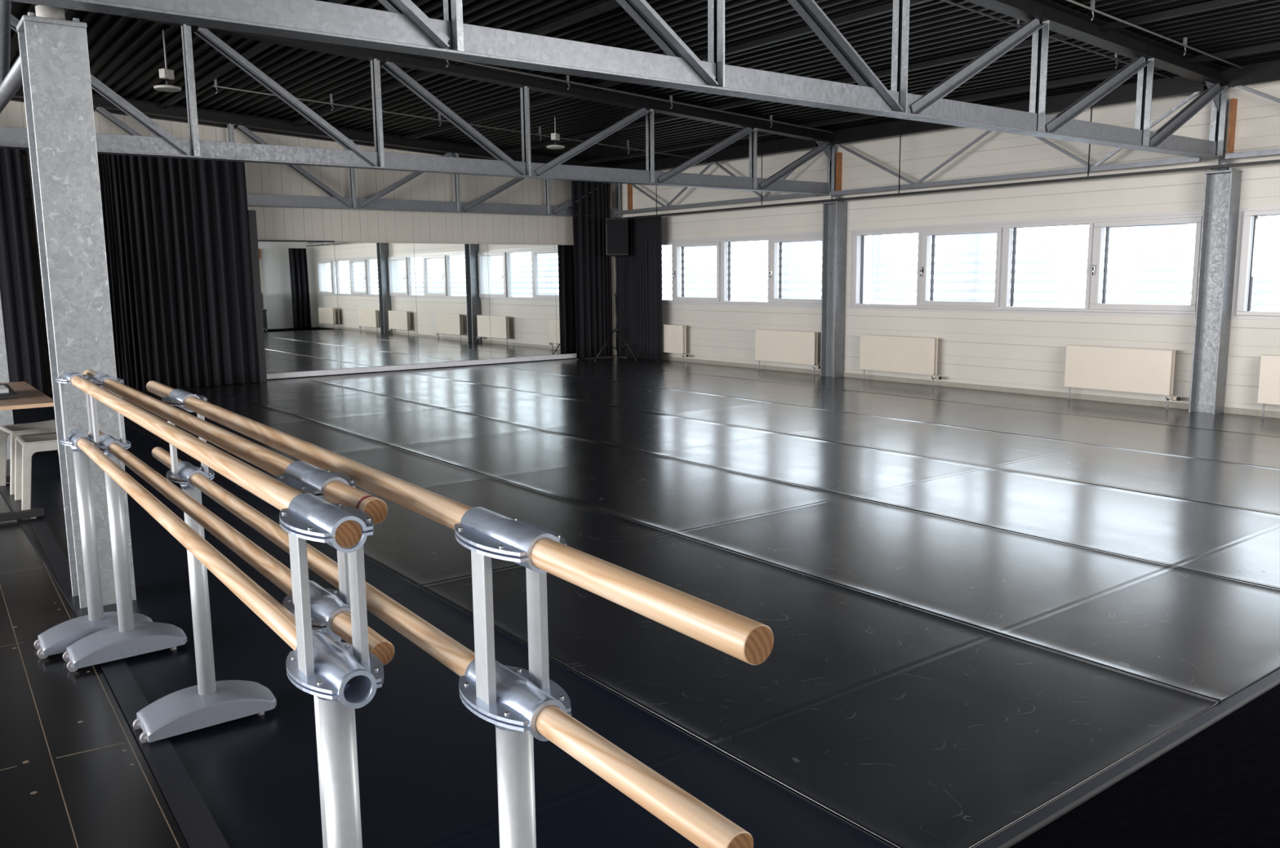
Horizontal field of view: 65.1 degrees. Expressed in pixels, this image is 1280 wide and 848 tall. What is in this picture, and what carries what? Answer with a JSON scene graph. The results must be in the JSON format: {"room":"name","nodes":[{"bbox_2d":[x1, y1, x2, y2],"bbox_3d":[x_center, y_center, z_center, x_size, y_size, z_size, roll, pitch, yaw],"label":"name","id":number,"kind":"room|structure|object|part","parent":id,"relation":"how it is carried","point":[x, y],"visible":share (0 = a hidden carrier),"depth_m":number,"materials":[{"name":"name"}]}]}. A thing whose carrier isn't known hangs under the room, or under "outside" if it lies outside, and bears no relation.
{"room":"exercise studio","nodes":[
{"label":"exercise studio","id":0,"kind":"room"},
{"bbox_2d":[0,101,614,394],"bbox_3d":[-8.639,-2.531,12.985,20.250,4.800,0.250,-7,11,-37],"label":"wall","id":1,"kind":"structure","parent":0,"point":[338,225],"depth_m":16.01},
{"bbox_2d":[9,94,495,159],"bbox_3d":[-8.559,-4.285,12.593,20.250,1.323,0.080,-7,11,-37],"label":"trim","id":2,"kind":"structure","parent":1,"relation":"attached to","point":[17,100],"depth_m":14.99,"materials":[{"name":"black paint"}]},
{"bbox_2d":[257,240,334,242],"bbox_3d":[-5.239,-1.757,15.398,1.225,2.090,0.090,-7,11,-37],"label":"trim","id":3,"kind":"structure","parent":1,"relation":"attached to","point":[291,241],"depth_m":15.24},
{"bbox_2d":[266,353,576,379],"bbox_3d":[-3.450,-0.996,16.908,5.700,0.080,0.140,-7,11,-37],"label":"baseboard","id":4,"kind":"structure","parent":1,"relation":"attached to","point":[433,365],"depth_m":16.60,"materials":[{"name":"metal"}]},
{"bbox_2d":[257,241,341,373],"bbox_3d":[-5.235,-1.794,15.407,1.198,1.972,0.029,-7,11,-37],"label":"wall mirror","id":5,"kind":"object","parent":4,"relation":"on","point":[298,280],"visible":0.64,"depth_m":15.40,"materials":[{"name":"white mirror"}]},
{"bbox_2d":[333,242,418,368],"bbox_3d":[-4.228,-1.917,16.163,1.328,1.972,0.029,-7,10,-37],"label":"wall mirror","id":6,"kind":"object","parent":4,"relation":"on","point":[375,282],"visible":1,"depth_m":16.14,"materials":[{"name":"white mirror"}]},
{"bbox_2d":[413,243,491,363],"bbox_3d":[-3.157,-2.047,16.966,1.358,1.972,0.029,-7,11,-37],"label":"wall mirror","id":7,"kind":"object","parent":4,"relation":"on","point":[452,285],"visible":1,"depth_m":16.94,"materials":[{"name":"white mirror"}]},
{"bbox_2d":[487,244,556,359],"bbox_3d":[-2.075,-2.179,17.779,1.358,1.972,0.029,-7,10,-37],"label":"wall mirror","id":8,"kind":"object","parent":4,"relation":"on","point":[522,277],"visible":1,"depth_m":17.75,"materials":[{"name":"white mirror"}]},
{"bbox_2d":[554,244,576,354],"bbox_3d":[-1.358,-2.267,18.316,0.438,1.972,0.028,-7,11,-37],"label":"wall mirror","id":9,"kind":"object","parent":4,"relation":"on","point":[564,254],"visible":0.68,"depth_m":18.30,"materials":[{"name":"white mirror"}]},
{"bbox_2d":[0,355,1279,847],"bbox_3d":[-3.631,0.648,6.828,20.250,0.201,16.220,-7,11,-37],"label":"floor","id":10,"kind":"structure","parent":0,"point":[74,772],"depth_m":3.31,"materials":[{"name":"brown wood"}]},
{"bbox_2d":[0,293,13,459],"bbox_3d":[-5.535,-1.007,8.459,0.241,2.640,0.246,-7,11,-37],"label":"steel column","id":11,"kind":"structure","parent":10,"relation":"on","point":[6,415],"depth_m":8.50,"materials":[{"name":"metal"}]},
{"bbox_2d":[0,13,835,195],"bbox_3d":[-5.184,-3.292,8.410,20.032,1.917,0.174,-7,11,-37],"label":"roof truss","id":12,"kind":"object","parent":11,"relation":"on","point":[165,144],"visible":0.83,"depth_m":10.74,"materials":[{"name":"metal"}]},
{"bbox_3d":[2.616,-3.892,14.312,0.340,0.270,0.012,-7,11,-37],"label":"gusset plate","id":13,"kind":"part","parent":12,"relation":"part of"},
{"bbox_2d":[0,381,53,521],"bbox_3d":[-4.919,0.227,6.527,1.822,0.750,1.723,-7,11,-37],"label":"table","id":14,"kind":"object","parent":10,"relation":"on","point":[28,397],"visible":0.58,"depth_m":6.42,"materials":[{"name":"brown wood"}]},
{"bbox_2d":[0,383,17,399],"bbox_3d":[-4.406,-0.205,6.634,0.440,0.062,0.540,-7,11,-37],"label":"controller","id":15,"kind":"object","parent":14,"relation":"on","point":[6,392],"visible":1,"depth_m":6.56,"materials":[{"name":"black plastic"}]},
{"bbox_2d":[16,4,136,608],"bbox_3d":[-2.576,-0.494,4.600,0.241,2.690,0.246,-7,11,-37],"label":"steel column","id":16,"kind":"structure","parent":10,"relation":"on","point":[54,55],"depth_m":4.47,"materials":[{"name":"metal"}]},
{"bbox_2d":[0,0,22,113],"bbox_3d":[-4.025,-2.637,6.182,0.084,1.362,4.800,-7,11,-37],"label":"girder","id":17,"kind":"object","parent":16,"relation":"attached to","point":[11,80],"visible":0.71,"depth_m":5.67,"materials":[{"name":"metal"}]},
{"bbox_3d":[-2.590,-1.747,4.415,0.241,0.022,0.246,-7,11,-37],"label":"cap plate","id":18,"kind":"part","parent":16,"relation":"part of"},
{"bbox_2d":[34,370,383,847],"bbox_3d":[-1.401,0.525,2.915,0.435,1.141,3.251,-7,10,-35],"label":"ballet barre","id":19,"kind":"object","parent":10,"relation":"on","point":[344,677],"visible":0.91,"depth_m":1.69,"materials":[{"name":"brown wood"}]},
{"bbox_3d":[-1.435,0.228,2.931,0.044,0.044,3.080,-7,10,-35],"label":"rail","id":20,"kind":"part","parent":19,"relation":"part of","materials":[{"name":"brown wood"}]},
{"bbox_3d":[-1.395,-0.011,2.836,0.044,0.044,3.226,-7,10,-35],"label":"rail","id":21,"kind":"part","parent":19,"relation":"part of","materials":[{"name":"brown wood"}]},
{"bbox_2d":[248,209,266,382],"bbox_3d":[-5.695,-1.873,14.810,0.110,2.500,0.340,-7,11,-37],"label":"board","id":22,"kind":"object","parent":10,"relation":"on","point":[251,214],"visible":0.61,"depth_m":14.67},
{"bbox_2d":[0,397,894,847],"bbox_3d":[-3.386,0.558,6.705,1.490,0.010,15.650,-7,11,-37],"label":"floor mat","id":23,"kind":"object","parent":10,"relation":"on","point":[427,764],"visible":0.48,"depth_m":3.25,"materials":[{"name":"rubber"}]},
{"bbox_2d":[0,419,58,494],"bbox_3d":[-4.458,0.058,7.431,0.508,0.810,0.446,-8,11,-42],"label":"stool","id":24,"kind":"object","parent":23,"relation":"on","point":[49,426],"visible":0.43,"depth_m":7.44,"materials":[{"name":"plastic"}]},
{"bbox_3d":[-4.465,0.032,7.421,0.400,0.062,0.410,-8,11,-42],"label":"seat","id":25,"kind":"part","parent":24,"relation":"part of","materials":[{"name":"white plastic"}]},
{"bbox_3d":[-4.323,0.260,7.303,0.489,0.445,0.036,-8,11,-42],"label":"frame","id":26,"kind":"part","parent":24,"relation":"part of","materials":[{"name":"white plastic"}]},
{"bbox_2d":[14,431,57,510],"bbox_3d":[-4.032,0.130,6.917,0.508,0.810,0.446,-7,11,-37],"label":"stool","id":27,"kind":"object","parent":23,"relation":"on","point":[25,446],"visible":0.33,"depth_m":6.70,"materials":[{"name":"plastic"}]},
{"bbox_3d":[-4.162,0.288,7.100,0.489,0.445,0.036,-7,11,-37],"label":"frame","id":28,"kind":"part","parent":27,"relation":"part of","materials":[{"name":"white plastic"}]},
{"bbox_3d":[-4.040,0.103,6.907,0.400,0.062,0.410,-7,11,-37],"label":"seat","id":29,"kind":"part","parent":27,"relation":"part of","materials":[{"name":"white plastic"}]},
{"bbox_2d":[62,369,394,847],"bbox_3d":[-1.391,0.506,3.042,0.435,1.141,3.200,-7,10,-36],"label":"ballet barre","id":30,"kind":"object","parent":23,"relation":"on","point":[331,611],"visible":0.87,"depth_m":2.59,"materials":[{"name":"brown wood"}]},
{"bbox_3d":[-1.389,-0.031,2.968,0.044,0.044,3.200,-7,10,-36],"label":"rail","id":31,"kind":"part","parent":30,"relation":"part of","materials":[{"name":"brown wood"}]},
{"bbox_3d":[-1.387,0.216,3.005,0.044,0.044,3.200,-7,10,-36],"label":"rail","id":32,"kind":"part","parent":30,"relation":"part of","materials":[{"name":"brown wood"}]},
{"bbox_2d":[133,380,773,847],"bbox_3d":[-0.848,0.584,2.474,0.435,1.141,3.330,-7,10,-35],"label":"ballet barre","id":33,"kind":"object","parent":23,"relation":"on","point":[522,704],"visible":0.98,"depth_m":1.53,"materials":[{"name":"brown wood"}]},
{"bbox_3d":[-0.846,0.047,2.400,0.044,0.044,3.330,-7,10,-35],"label":"rail","id":34,"kind":"part","parent":33,"relation":"part of","materials":[{"name":"brown wood"}]},
{"bbox_2d":[122,386,1218,847],"bbox_3d":[-2.750,0.299,8.413,1.590,0.010,13.670,-7,11,-37],"label":"floor mat","id":35,"kind":"object","parent":10,"relation":"on","point":[914,727],"visible":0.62,"depth_m":3.77,"materials":[{"name":"rubber"}]},
{"bbox_2d":[202,379,1279,702],"bbox_3d":[-1.501,0.146,9.350,1.524,0.012,13.670,-7,11,-37],"label":"floor mat","id":36,"kind":"object","parent":10,"relation":"on","point":[1210,637],"visible":1,"depth_m":5.47,"materials":[{"name":"rubber"}]},
{"bbox_2d":[311,372,1279,589],"bbox_3d":[-0.253,-0.007,10.286,1.588,0.013,13.670,-7,11,-37],"label":"floor mat","id":37,"kind":"object","parent":10,"relation":"on","point":[1239,544],"visible":1,"depth_m":7.21,"materials":[{"name":"rubber"}]},
{"bbox_2d":[820,195,847,377],"bbox_3d":[2.808,-1.990,14.559,0.226,2.620,0.266,-7,11,-37],"label":"steel column","id":38,"kind":"structure","parent":10,"relation":"on","point":[834,213],"depth_m":14.53,"materials":[{"name":"metal"}]},
{"bbox_3d":[2.795,-3.168,14.385,0.226,0.022,0.266,-7,11,-37],"label":"cap plate","id":39,"kind":"part","parent":38,"relation":"part of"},
{"bbox_2d":[828,85,1206,195],"bbox_3d":[4.234,-3.350,12.262,0.060,0.750,5.050,-7,11,-37],"label":"girder","id":40,"kind":"object","parent":38,"relation":"attached to","point":[1195,91],"visible":0.8,"depth_m":11.72,"materials":[{"name":"metal"}]},
{"bbox_2d":[408,365,1279,515],"bbox_3d":[1.017,-0.161,11.239,1.582,0.011,13.670,-7,11,-37],"label":"floor mat","id":41,"kind":"object","parent":10,"relation":"on","point":[1222,483],"visible":1,"depth_m":8.95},
{"bbox_2d":[494,360,1279,468],"bbox_3d":[2.284,-0.315,12.190,1.580,0.010,13.670,-7,11,-37],"label":"floor mat","id":42,"kind":"object","parent":10,"relation":"on","point":[1262,451],"visible":1,"depth_m":10.59,"materials":[{"name":"rubber"}]},
{"bbox_2d":[576,356,1279,437],"bbox_3d":[3.418,-0.454,13.041,1.250,0.012,13.670,-7,11,-37],"label":"floor mat","id":43,"kind":"object","parent":10,"relation":"on","point":[1225,422],"visible":0.98,"depth_m":12.00,"materials":[{"name":"rubber"}]},
{"bbox_2d":[594,257,636,360],"bbox_3d":[-0.486,-2.065,17.951,0.714,1.871,0.688,-7,11,-37],"label":"speaker stand","id":44,"kind":"object","parent":43,"relation":"on","point":[616,330],"visible":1,"depth_m":18.12,"materials":[{"name":"black metal"}]},
{"bbox_3d":[-0.628,-1.430,18.073,0.466,0.534,0.021,-8,11,-39],"label":"leg","id":45,"kind":"part","parent":44,"relation":"part of","materials":[{"name":"black plastic"}]},
{"bbox_2d":[604,217,628,257],"bbox_3d":[-0.441,-3.330,17.948,0.396,0.690,0.392,-2,9,-11],"label":"loudspeaker","id":46,"kind":"object","parent":44,"relation":"on","point":[615,228],"visible":1,"depth_m":17.76,"materials":[{"name":"black plastic"}]},
{"bbox_3d":[-0.236,-1.437,18.085,0.430,0.533,0.022,6,11,39],"label":"leg","id":47,"kind":"part","parent":44,"relation":"part of","materials":[{"name":"black plastic"}]},
{"bbox_2d":[973,669,1279,847],"bbox_3d":[4.404,0.688,5.249,9.150,0.007,0.053,-7,11,-37],"label":"trim","id":48,"kind":"structure","parent":10,"relation":"on","point":[1031,824],"depth_m":3.04,"materials":[{"name":"plastic"}]},
{"bbox_2d":[1008,684,1279,847],"bbox_3d":[5.051,0.796,4.488,9.250,0.002,1.950,-7,11,-37],"label":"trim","id":49,"kind":"structure","parent":10,"relation":"on","point":[1220,787],"depth_m":2.87,"materials":[{"name":"rubber"}]},
{"bbox_2d":[1188,157,1242,414],"bbox_3d":[5.978,-1.415,10.427,0.226,2.620,0.266,-7,11,-37],"label":"steel column","id":50,"kind":"structure","parent":10,"relation":"on","point":[1222,187],"depth_m":10.41,"materials":[{"name":"metal"}]},
{"bbox_2d":[4,0,1228,159],"bbox_3d":[-2.001,-2.716,4.262,20.032,1.912,0.174,-7,11,-37],"label":"roof truss","id":51,"kind":"object","parent":50,"relation":"on","point":[406,29],"visible":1,"depth_m":6.54,"materials":[{"name":"metal"}]},
{"bbox_3d":[5.799,-3.314,10.164,0.340,0.270,0.012,-7,11,-37],"label":"gusset plate","id":52,"kind":"part","parent":51,"relation":"part of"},
{"bbox_3d":[5.965,-2.573,10.256,0.226,0.022,0.266,-7,11,-37],"label":"cap plate","id":53,"kind":"part","parent":50,"relation":"part of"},
{"bbox_2d":[1224,74,1279,159],"bbox_3d":[7.456,-2.765,8.063,0.060,0.750,5.100,-7,11,-37],"label":"girder","id":54,"kind":"object","parent":50,"relation":"attached to","point":[1240,84],"visible":1,"depth_m":9.85,"materials":[{"name":"metal"}]},
{"bbox_2d":[9,0,1279,165],"bbox_3d":[-3.607,-3.519,6.266,20.425,1.218,16.420,-7,11,-37],"label":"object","id":55,"kind":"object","parent":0,"point":[126,55],"depth_m":10.60,"materials":[{"name":"metal"}]},
{"bbox_2d":[64,8,75,20],"bbox_3d":[-3.218,-3.431,6.577,0.060,0.055,16.120,-7,11,-37],"label":"roof purlin","id":56,"kind":"structure","parent":55,"relation":"attached to","point":[68,13],"depth_m":9.21,"materials":[{"name":"black paint"}]},
{"bbox_2d":[153,30,182,92],"bbox_3d":[-4.710,-3.612,9.959,0.260,0.568,0.260,3,9,24],"label":"pendant lamp","id":57,"kind":"object","parent":55,"relation":"hanging from","point":[164,73],"visible":1,"depth_m":9.94,"materials":[{"name":"white metal"}]},
{"bbox_3d":[-4.711,-3.679,9.949,0.015,0.433,0.015,0,8,2],"label":"rod","id":58,"kind":"part","parent":57,"relation":"part of","materials":[{"name":"grey metal"}]},
{"bbox_3d":[-4.708,-3.401,9.990,0.030,0.070,0.030,3,9,24],"label":"stem","id":59,"kind":"part","parent":57,"relation":"part of","materials":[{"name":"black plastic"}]},
{"bbox_2d":[160,0,348,108],"bbox_3d":[-1.824,-3.511,7.635,0.060,0.055,16.120,-7,11,-37],"label":"roof purlin","id":60,"kind":"structure","parent":55,"relation":"attached to","point":[262,46],"depth_m":11.46,"materials":[{"name":"black paint"}]},
{"bbox_2d":[13,84,621,217],"bbox_3d":[-8.348,-3.841,12.538,20.032,1.967,0.174,-7,11,-37],"label":"roof truss","id":61,"kind":"object","parent":55,"relation":"attached to","point":[242,122],"visible":0.63,"depth_m":15.57,"materials":[{"name":"metal"}]},
{"bbox_2d":[613,143,818,214],"bbox_3d":[1.044,-3.938,16.416,0.060,0.730,5.008,-7,11,-37],"label":"girder","id":62,"kind":"object","parent":61,"relation":"attached to","point":[711,162],"visible":0.73,"depth_m":16.01,"materials":[{"name":"metal"}]},
{"bbox_3d":[-0.900,-4.398,18.062,0.900,0.040,0.040,-7,11,-37],"label":"track","id":63,"kind":"object","parent":61,"relation":"attached to","visible":0},
{"bbox_2d":[571,181,613,359],"bbox_3d":[-0.867,-2.805,18.311,0.865,3.185,0.083,-7,11,-37],"label":"stage curtain","id":64,"kind":"object","parent":63,"relation":"hanging from","point":[592,267],"visible":0.85,"depth_m":18.30,"materials":[{"name":"black fabric"}]},
{"bbox_2d":[213,79,692,158],"bbox_3d":[-2.069,-4.236,14.181,7.531,0.524,0.024,-7,11,-37],"label":"conduit","id":65,"kind":"object","parent":55,"relation":"attached to","point":[215,86],"visible":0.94,"depth_m":13.57,"materials":[{"name":"metal"}]},
{"bbox_2d":[292,0,621,126],"bbox_3d":[-0.390,-3.594,8.724,0.060,0.055,16.120,-7,11,-37],"label":"roof purlin","id":66,"kind":"structure","parent":55,"relation":"attached to","point":[610,5],"depth_m":9.45,"materials":[{"name":"black paint"}]},
{"bbox_2d":[546,116,564,149],"bbox_3d":[-1.173,-4.034,13.882,0.260,0.417,0.260,3,9,24],"label":"pendant lamp","id":67,"kind":"object","parent":55,"relation":"hanging from","point":[555,136],"visible":1,"depth_m":13.86,"materials":[{"name":"white metal"}]},
{"bbox_3d":[-1.174,-4.100,13.873,0.015,0.282,0.015,0,8,2],"label":"rod","id":68,"kind":"part","parent":67,"relation":"part of","materials":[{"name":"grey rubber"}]},
{"bbox_2d":[435,57,833,133],"bbox_3d":[-0.457,-3.880,11.613,7.901,0.446,0.024,-7,11,-37],"label":"conduit","id":69,"kind":"object","parent":55,"relation":"attached to","point":[465,62],"visible":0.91,"depth_m":11.86,"materials":[{"name":"metal"}]},
{"bbox_2d":[403,0,933,141],"bbox_3d":[1.004,-3.673,9.783,0.060,0.055,16.120,-7,11,-37],"label":"roof purlin","id":70,"kind":"structure","parent":55,"relation":"attached to","point":[886,8],"depth_m":9.71,"materials":[{"name":"black paint"}]},
{"bbox_2d":[502,0,1257,154],"bbox_3d":[2.438,-3.756,10.872,0.060,0.055,16.120,-7,11,-37],"label":"roof purlin","id":71,"kind":"structure","parent":55,"relation":"attached to","point":[1212,5],"depth_m":9.84,"materials":[{"name":"black paint"}]},
{"bbox_2d":[583,41,1279,164],"bbox_3d":[3.753,-3.831,11.870,0.060,0.055,16.120,-7,11,-37],"label":"roof purlin","id":72,"kind":"structure","parent":55,"relation":"attached to","point":[1276,46],"depth_m":11.37,"materials":[{"name":"black paint"}]},
{"bbox_2d":[624,84,1279,218],"bbox_3d":[4.292,-3.381,12.112,0.032,1.023,15.550,-7,11,-37],"label":"rail","id":73,"kind":"object","parent":55,"relation":"hanging from","point":[1270,162],"visible":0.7,"depth_m":12.27,"materials":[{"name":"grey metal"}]},
{"bbox_2d":[616,216,662,360],"bbox_3d":[-0.023,-2.427,18.051,0.078,2.496,1.355,-7,11,-37],"label":"stage curtain","id":74,"kind":"object","parent":73,"relation":"hanging from","point":[638,273],"visible":0.89,"depth_m":17.98,"materials":[{"name":"black fabric"}]},
{"bbox_3d":[0.283,-4.123,17.334,0.013,0.993,0.013,4,10,30],"label":"hanging rod","id":75,"kind":"part","parent":73,"relation":"part of","materials":[{"name":"grey metal"}]},
{"bbox_3d":[1.856,-3.837,15.284,0.013,0.993,0.013,4,10,30],"label":"hanging rod","id":76,"kind":"part","parent":73,"relation":"part of","materials":[{"name":"grey metal"}]},
{"bbox_3d":[3.430,-3.552,13.233,0.013,0.993,0.013,-3,9,-14],"label":"hanging rod","id":77,"kind":"part","parent":73,"relation":"part of","materials":[{"name":"black plastic"}]},
{"bbox_3d":[4.298,-2.889,12.184,0.032,0.030,15.550,-7,11,-37],"label":"rail","id":78,"kind":"part","parent":73,"relation":"part of","materials":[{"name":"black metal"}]},
{"bbox_3d":[5.015,-3.264,11.167,0.013,0.993,0.013,4,10,30],"label":"hanging rod","id":79,"kind":"part","parent":73,"relation":"part of","materials":[{"name":"black plastic"}]},
{"bbox_2d":[939,0,1173,79],"bbox_3d":[3.346,-3.430,8.710,5.401,0.326,0.024,-7,11,-37],"label":"conduit","id":80,"kind":"object","parent":55,"relation":"attached to","point":[1019,21],"visible":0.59,"depth_m":8.99,"materials":[{"name":"metal"}]},
{"bbox_2d":[1065,0,1243,68],"bbox_3d":[4.104,-3.375,8.462,4.501,0.269,0.024,-7,11,-37],"label":"conduit","id":81,"kind":"object","parent":55,"relation":"attached to","point":[1091,8],"visible":1,"depth_m":8.68,"materials":[{"name":"metal"}]},
{"bbox_2d":[612,80,1279,412],"bbox_3d":[4.437,-2.220,12.810,0.300,3.950,16.520,-7,11,-37],"label":"wall","id":82,"kind":"structure","parent":0,"point":[1028,351],"depth_m":12.60,"materials":[{"name":"paint"}]},
{"bbox_2d":[626,183,632,209],"bbox_3d":[-0.182,-4.150,18.317,0.100,0.560,0.024,-7,11,-37],"label":"wooden board","id":83,"kind":"object","parent":82,"relation":"attached to","point":[629,187],"visible":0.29,"depth_m":18.30,"materials":[{"name":"wood"}]},
{"bbox_2d":[662,324,688,362],"bbox_3d":[0.461,-1.447,17.814,0.197,0.645,1.345,-7,11,-37],"label":"radiator","id":84,"kind":"object","parent":82,"relation":"attached to","point":[673,336],"visible":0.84,"depth_m":17.46,"materials":[{"name":"beige metal"}]},
{"bbox_3d":[0.361,-1.520,17.788,0.022,0.490,1.250,-7,11,-37],"label":"panel","id":85,"kind":"part","parent":84,"relation":"part of","materials":[{"name":"beige metal"}]},
{"bbox_3d":[0.413,-1.527,17.827,0.022,0.490,1.250,-7,11,-37],"label":"panel","id":86,"kind":"part","parent":84,"relation":"part of","materials":[{"name":"beige metal"}]},
{"bbox_2d":[662,231,822,308],"bbox_3d":[1.339,-2.524,16.604,0.202,1.130,4.860,-7,11,-37],"label":"window","id":87,"kind":"structure","parent":82,"relation":"in","point":[721,242],"depth_m":16.46,"materials":[{"name":"paint"}]},
{"bbox_3d":[0.975,-2.588,17.065,0.078,0.990,1.187,-7,11,-37],"label":"sash","id":88,"kind":"part","parent":87,"relation":"part of","materials":[{"name":"paint"}]},
{"bbox_3d":[2.412,-2.327,15.193,0.078,0.990,1.177,-7,11,-37],"label":"sash","id":89,"kind":"part","parent":87,"relation":"part of","materials":[{"name":"paint"}]},
{"bbox_2d":[755,328,820,375],"bbox_3d":[2.309,-1.112,15.405,0.197,0.645,1.355,-7,11,-37],"label":"radiator","id":90,"kind":"object","parent":82,"relation":"attached to","point":[794,347],"visible":1,"depth_m":15.31,"materials":[{"name":"beige metal"}]},
{"bbox_2d":[835,152,842,191],"bbox_3d":[2.850,-3.600,14.367,0.100,0.560,0.024,-7,11,-37],"label":"wooden board","id":91,"kind":"object","parent":82,"relation":"attached to","point":[838,155],"visible":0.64,"depth_m":14.35,"materials":[{"name":"wood"}]},
{"bbox_2d":[859,334,942,386],"bbox_3d":[3.595,-0.878,13.729,0.197,0.645,1.345,-7,11,-37],"label":"radiator","id":92,"kind":"object","parent":82,"relation":"attached to","point":[891,353],"visible":1,"depth_m":13.64,"materials":[{"name":"beige metal"}]},
{"bbox_3d":[3.547,-0.958,13.742,0.022,0.490,1.250,-7,11,-37],"label":"panel","id":93,"kind":"part","parent":92,"relation":"part of","materials":[{"name":"beige metal"}]},
{"bbox_2d":[616,59,1279,169],"bbox_3d":[4.350,-3.871,12.323,0.100,0.280,16.220,-7,11,-37],"label":"roof truss","id":94,"kind":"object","parent":82,"relation":"attached to","point":[1266,68],"depth_m":12.03,"materials":[{"name":"metal"}]},
{"bbox_2d":[662,355,1279,418],"bbox_3d":[4.453,-0.459,12.814,0.012,0.065,16.120,-7,11,-37],"label":"baseboard","id":95,"kind":"structure","parent":82,"relation":"attached to","point":[988,388],"depth_m":12.65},
{"bbox_2d":[850,209,1202,317],"bbox_3d":[4.503,-1.950,12.480,0.202,1.130,4.880,-7,11,-37],"label":"window","id":96,"kind":"structure","parent":82,"relation":"in","point":[1006,231],"depth_m":12.36,"materials":[{"name":"paint"}]},
{"bbox_3d":[3.749,-2.026,13.349,0.054,0.126,0.028,-7,11,-37],"label":"handle","id":97,"kind":"part","parent":96,"relation":"part of","materials":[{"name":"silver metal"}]},
{"bbox_3d":[4.133,-2.015,12.949,0.078,0.990,1.187,-7,11,-37],"label":"sash","id":98,"kind":"part","parent":96,"relation":"part of","materials":[{"name":"paint"}]},
{"bbox_3d":[5.189,-1.765,11.472,0.054,0.126,0.028,-7,11,-37],"label":"handle","id":99,"kind":"part","parent":96,"relation":"part of","materials":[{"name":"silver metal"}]},
{"bbox_3d":[5.570,-1.754,11.076,0.078,0.990,1.177,-7,11,-37],"label":"sash","id":100,"kind":"part","parent":96,"relation":"part of","materials":[{"name":"paint"}]},
{"bbox_2d":[1064,344,1180,408],"bbox_3d":[5.453,-0.541,11.309,0.197,0.645,1.305,-7,11,-37],"label":"radiator","id":101,"kind":"object","parent":82,"relation":"attached to","point":[1129,370],"visible":1,"depth_m":11.22,"materials":[{"name":"beige metal"}]},
{"bbox_2d":[1226,97,1237,153],"bbox_3d":[6.032,-3.022,10.219,0.100,0.560,0.024,-7,11,-37],"label":"wooden board","id":102,"kind":"object","parent":82,"relation":"attached to","point":[1233,103],"visible":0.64,"depth_m":10.20,"materials":[{"name":"wood"}]},
{"bbox_2d":[1231,205,1279,319],"bbox_3d":[7.647,-1.379,8.383,0.202,1.130,4.990,-7,11,-37],"label":"window","id":103,"kind":"structure","parent":82,"relation":"in","point":[1246,219],"depth_m":10.26,"materials":[{"name":"paint"}]},
{"bbox_2d":[1257,354,1279,418],"bbox_3d":[6.729,-0.309,9.645,0.197,0.645,1.365,-7,11,-37],"label":"radiator","id":104,"kind":"object","parent":82,"relation":"attached to","point":[1268,388],"visible":1,"depth_m":10.04,"materials":[{"name":"beige metal"}]},
{"label":"outside","id":105,"kind":"structure","parent":0,"visible":0},
{"bbox_2d":[1252,215,1279,311],"bbox_3d":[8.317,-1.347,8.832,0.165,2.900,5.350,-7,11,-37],"label":"screen","id":106,"kind":"object","parent":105,"point":[1260,259],"visible":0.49,"depth_m":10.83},
{"bbox_3d":[6.759,-1.643,10.956,0.050,2.900,0.050,-7,11,-37],"label":"post","id":107,"kind":"part","parent":106,"relation":"part of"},
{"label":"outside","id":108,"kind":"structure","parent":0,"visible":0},
{"bbox_2d":[872,223,1196,305],"bbox_3d":[5.098,-1.931,13.027,0.165,2.900,5.190,-7,11,-37],"label":"window blinds","id":109,"kind":"object","parent":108,"point":[977,262],"visible":0.3,"depth_m":12.85,"materials":[{"name":"plastic"}]},
{"bbox_3d":[3.588,-2.219,15.088,0.050,2.900,0.050,-7,11,-37],"label":"post","id":110,"kind":"part","parent":109,"relation":"part of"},
{"bbox_3d":[4.619,-2.032,13.745,0.050,2.900,0.050,-7,11,-37],"label":"post","id":111,"kind":"part","parent":109,"relation":"part of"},
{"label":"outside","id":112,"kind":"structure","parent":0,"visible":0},
{"bbox_2d":[662,235,876,303],"bbox_3d":[1.849,-2.521,17.262,0.165,2.900,5.450,-7,11,-37],"label":"window blinds","id":113,"kind":"object","parent":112,"point":[788,282],"visible":0.24,"depth_m":17.04,"materials":[{"name":"plastic"}]},
{"bbox_3d":[1.344,-2.626,18.014,0.050,2.900,0.050,-7,11,-37],"label":"post","id":114,"kind":"part","parent":113,"relation":"part of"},
{"bbox_3d":[2.445,-2.426,16.578,0.050,2.900,0.050,-7,11,-37],"label":"post","id":115,"kind":"part","parent":113,"relation":"part of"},
{"bbox_3d":[3.528,-2.230,15.167,0.050,2.900,0.050,-7,11,-37],"label":"post","id":116,"kind":"part","parent":113,"relation":"part of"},
{"bbox_3d":[-8.666,-3.465,11.991,7.800,0.040,0.040,-7,11,-37],"label":"track","id":117,"kind":"object","parent":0,"visible":0},
{"bbox_2d":[0,148,47,395],"bbox_3d":[-9.747,-1.719,11.457,4.923,3.235,0.182,-7,11,-37],"label":"stage curtain","id":118,"kind":"object","parent":117,"relation":"hanging from","point":[23,339],"visible":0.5,"depth_m":12.81,"materials":[{"name":"black fabric"}]},
{"bbox_2d":[26,149,260,391],"bbox_3d":[-6.668,-2.072,13.715,2.697,3.205,0.180,-7,11,-37],"label":"stage curtain","id":119,"kind":"object","parent":117,"relation":"hanging from","point":[176,230],"visible":0.56,"depth_m":13.91,"materials":[{"name":"black fabric"}]}
]}

